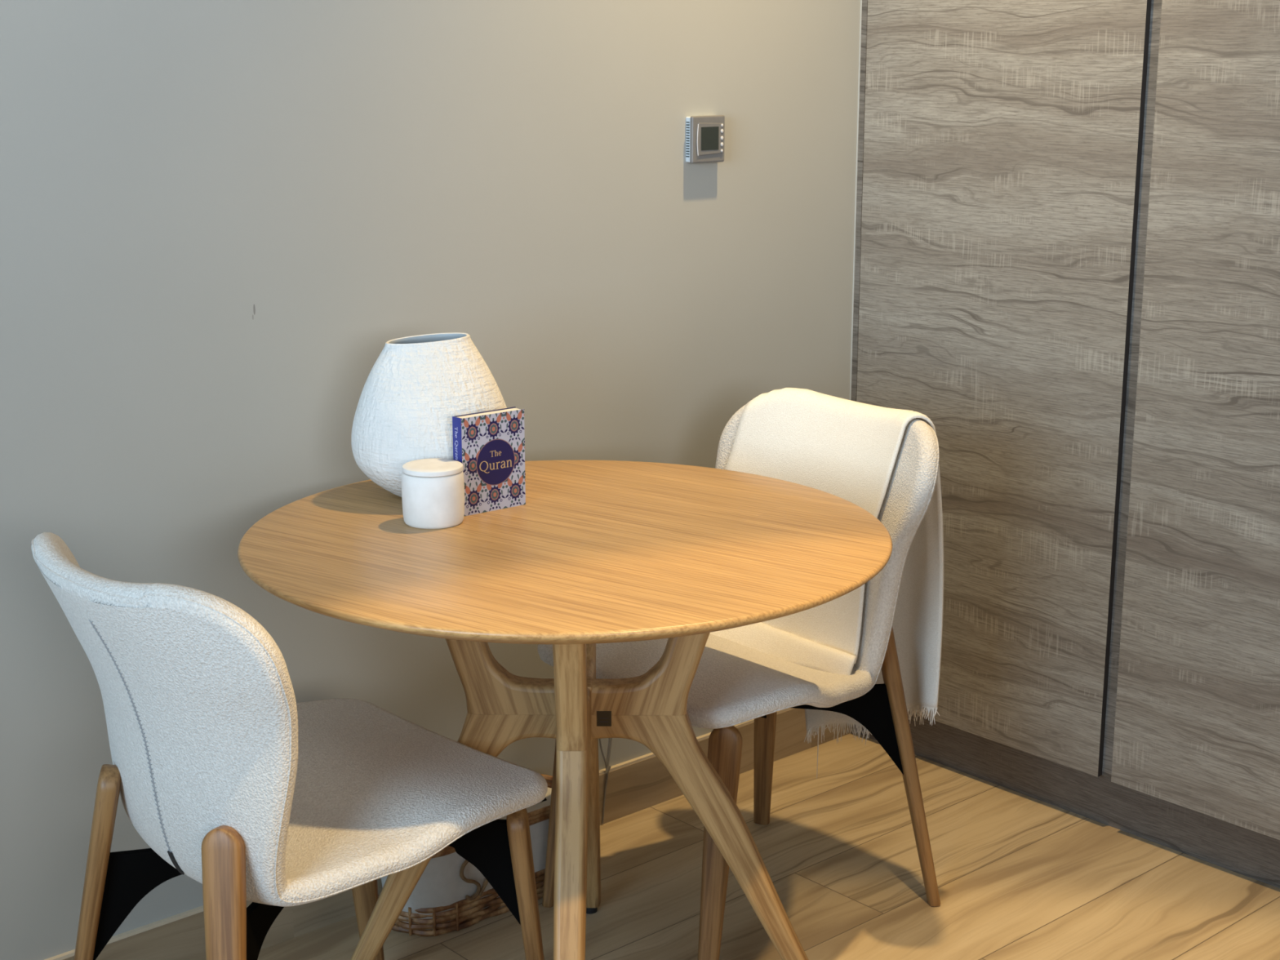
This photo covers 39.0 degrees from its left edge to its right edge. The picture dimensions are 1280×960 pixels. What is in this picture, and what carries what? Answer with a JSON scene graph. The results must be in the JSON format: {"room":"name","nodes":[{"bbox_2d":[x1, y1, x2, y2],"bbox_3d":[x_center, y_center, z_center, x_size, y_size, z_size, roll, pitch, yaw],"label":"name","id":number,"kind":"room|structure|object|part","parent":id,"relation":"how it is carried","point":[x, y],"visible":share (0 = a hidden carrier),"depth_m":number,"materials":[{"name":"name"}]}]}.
{"room":"dining room","nodes":[
{"label":"dining room","id":0,"kind":"room"},
{"bbox_2d":[0,0,860,959],"bbox_3d":[-1.300,-0.398,1.999,5.900,2.600,0.100,-12,18,-40],"label":"wall","id":1,"kind":"structure","parent":0,"point":[218,218],"depth_m":2.72,"materials":[{"name":"beige paint"}]},
{"bbox_2d":[44,707,853,959],"bbox_3d":[-1.513,0.878,2.034,5.230,0.102,0.010,-12,18,-40],"label":"baseboard","id":2,"kind":"structure","parent":1,"relation":"attached to","point":[642,782],"depth_m":2.94,"materials":[{"name":"brown wood"}]},
{"bbox_2d":[599,737,612,823],"bbox_3d":[-0.060,0.478,3.262,0.051,0.296,0.015,-12,18,-40],"label":"cord","id":3,"kind":"object","parent":1,"relation":"attached to","point":[607,766],"visible":0.53,"depth_m":3.27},
{"bbox_2d":[685,115,724,163],"bbox_3d":[0.115,-0.597,3.161,0.079,0.081,0.026,-12,18,-40],"label":"thermostat","id":4,"kind":"object","parent":1,"relation":"attached to","point":[704,135],"visible":1,"depth_m":3.15,"materials":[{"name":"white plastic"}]},
{"bbox_3d":[0.111,-0.598,3.165,0.073,0.078,0.014,-12,18,-40],"label":"plate","id":5,"kind":"part","parent":4,"relation":"part of","materials":[{"name":"white plastic"}]},
{"bbox_2d":[257,732,1279,959],"bbox_3d":[0.364,1.326,0.494,5.900,0.050,5.100,-12,18,-40],"label":"floor","id":6,"kind":"structure","parent":0,"point":[1020,876],"depth_m":3.05,"materials":[{"name":"brown wood"}]},
{"bbox_2d":[31,532,547,959],"bbox_3d":[-0.447,0.445,2.326,0.487,0.808,0.554,13,19,43],"label":"dining chair","id":7,"kind":"object","parent":6,"relation":"on","point":[237,787],"visible":1,"depth_m":2.16,"materials":[{"name":"beige fabric"}]},
{"bbox_3d":[-0.714,0.602,2.326,0.126,0.502,0.051,0,14,-1],"label":"leg","id":8,"kind":"part","parent":7,"relation":"part of","materials":[{"name":"brown wood"}]},
{"bbox_3d":[-0.484,0.656,2.102,0.051,0.502,0.126,0,14,1],"label":"leg","id":9,"kind":"part","parent":7,"relation":"part of","materials":[{"name":"brown wood"}]},
{"bbox_3d":[-0.411,0.563,2.663,0.047,0.419,0.079,13,19,43],"label":"leg","id":10,"kind":"part","parent":7,"relation":"part of","materials":[{"name":"brown wood"}]},
{"bbox_3d":[-0.147,0.625,2.407,0.047,0.419,0.079,13,19,43],"label":"leg","id":11,"kind":"part","parent":7,"relation":"part of","materials":[{"name":"brown wood"}]},
{"bbox_2d":[381,773,552,936],"bbox_3d":[-0.270,0.618,2.988,0.371,0.159,0.163,-12,18,-40],"label":"wicker basket","id":12,"kind":"object","parent":6,"relation":"on","point":[451,894],"visible":0.35,"depth_m":2.88,"materials":[{"name":"white wicker"}]},
{"bbox_2d":[237,460,892,959],"bbox_3d":[-0.098,0.430,2.528,0.871,0.742,0.871,1,14,2],"label":"round table","id":13,"kind":"object","parent":6,"relation":"on","point":[596,551],"visible":0.97,"depth_m":2.39,"materials":[{"name":"brown wood"}]},
{"bbox_2d":[351,333,506,497],"bbox_3d":[-0.301,-0.094,2.621,0.235,0.234,0.217,-2,14,-8],"label":"vase","id":14,"kind":"object","parent":13,"relation":"on","point":[410,397],"visible":0.66,"depth_m":2.55,"materials":[{"name":"white ceramic"}]},
{"bbox_2d":[401,458,464,528],"bbox_3d":[-0.284,0.018,2.479,0.086,0.081,0.086,8,16,30],"label":"lidded jar","id":15,"kind":"object","parent":13,"relation":"on","point":[433,490],"visible":1,"depth_m":2.45,"materials":[{"name":"white ceramic"}]},
{"bbox_3d":[-0.284,-0.017,2.471,0.084,0.008,0.084,8,16,30],"label":"lid","id":16,"kind":"part","parent":15,"relation":"part of","materials":[{"name":"white ceramic"}]},
{"bbox_3d":[-0.283,0.548,2.559,0.352,0.474,0.041,0,14,1],"label":"leg","id":17,"kind":"part","parent":13,"relation":"part of","materials":[{"name":"brown wood"}]},
{"bbox_2d":[452,406,525,516],"bbox_3d":[-0.212,-0.026,2.542,0.108,0.139,0.022,-11,17,-38],"label":"book","id":18,"kind":"object","parent":13,"relation":"on","point":[490,445],"visible":0.89,"depth_m":2.53,"materials":[{"name":"multicoloured paper"}]},
{"bbox_3d":[-0.210,0.208,2.476,0.206,0.225,0.041,0,14,1],"label":"arm","id":19,"kind":"part","parent":13,"relation":"part of","materials":[{"name":"brown wood"}]},
{"bbox_3d":[-0.089,0.237,2.355,0.041,0.225,0.206,0,14,1],"label":"arm","id":20,"kind":"part","parent":13,"relation":"part of","materials":[{"name":"brown wood"}]},
{"bbox_3d":[-0.090,0.594,2.366,0.041,0.474,0.352,0,14,1],"label":"leg","id":21,"kind":"part","parent":13,"relation":"part of","materials":[{"name":"brown wood"}]},
{"bbox_3d":[-0.085,0.180,2.594,0.041,0.225,0.206,0,14,1],"label":"arm","id":22,"kind":"part","parent":13,"relation":"part of","materials":[{"name":"brown wood"}]},
{"bbox_3d":[-0.084,0.503,2.747,0.041,0.474,0.352,0,14,1],"label":"leg","id":23,"kind":"part","parent":13,"relation":"part of","materials":[{"name":"brown wood"}]},
{"bbox_3d":[-0.049,0.328,2.482,0.020,0.022,0.002,0,14,1],"label":"maker plate","id":24,"kind":"part","parent":13,"relation":"part of","materials":[{"name":"brown metal"}]},
{"bbox_3d":[0.036,0.209,2.473,0.206,0.225,0.041,0,14,1],"label":"arm","id":25,"kind":"part","parent":13,"relation":"part of","materials":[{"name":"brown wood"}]},
{"bbox_3d":[0.109,0.549,2.553,0.352,0.474,0.041,0,14,1],"label":"leg","id":26,"kind":"part","parent":13,"relation":"part of","materials":[{"name":"brown wood"}]},
{"bbox_2d":[537,404,940,959],"bbox_3d":[0.169,0.306,2.901,0.542,0.808,0.487,-11,17,-38],"label":"dining chair","id":27,"kind":"object","parent":6,"relation":"on","point":[734,683],"visible":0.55,"depth_m":2.80,"materials":[{"name":"beige fabric"}]},
{"bbox_3d":[-0.126,0.495,2.946,0.079,0.419,0.047,-11,17,-38],"label":"leg","id":28,"kind":"part","parent":27,"relation":"part of","materials":[{"name":"brown wood"}]},
{"bbox_3d":[0.112,0.563,2.665,0.079,0.419,0.047,-11,17,-38],"label":"leg","id":29,"kind":"part","parent":27,"relation":"part of","materials":[{"name":"brown wood"}]},
{"bbox_3d":[0.227,0.394,3.189,0.051,0.502,0.126,2,14,7],"label":"leg","id":30,"kind":"part","parent":27,"relation":"part of","materials":[{"name":"brown wood"}]},
{"bbox_2d":[710,387,943,778],"bbox_3d":[0.261,0.211,2.993,0.298,0.684,0.396,-11,17,-38],"label":"throw blanket","id":31,"kind":"object","parent":27,"relation":"on","point":[847,450],"visible":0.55,"depth_m":2.96,"materials":[{"name":"white fabric"}]},
{"bbox_3d":[0.434,0.453,2.944,0.126,0.502,0.051,1,14,4],"label":"leg","id":32,"kind":"part","parent":27,"relation":"part of","materials":[{"name":"brown wood"}]},
{"bbox_2d":[849,0,1279,888],"bbox_3d":[1.434,-0.574,2.740,0.596,2.595,2.400,-12,18,-40],"label":"tall cabinet","id":33,"kind":"object","parent":6,"relation":"on","point":[1066,260],"visible":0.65,"depth_m":3.14,"materials":[{"name":"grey wood"}]},
{"bbox_3d":[0.429,-0.783,3.409,0.024,2.492,0.013,-12,18,-40],"label":"filler panel","id":34,"kind":"part","parent":33,"relation":"part of","materials":[{"name":"grey wood"}]},
{"bbox_3d":[0.632,-0.727,3.184,0.020,2.485,0.600,-12,18,-40],"label":"door","id":35,"kind":"part","parent":33,"relation":"part of","materials":[{"name":"grey wood"}]},
{"bbox_3d":[1.055,-0.616,2.723,0.020,2.485,0.617,-12,18,-40],"label":"door","id":36,"kind":"part","parent":33,"relation":"part of","materials":[{"name":"grey wood"}]}
]}

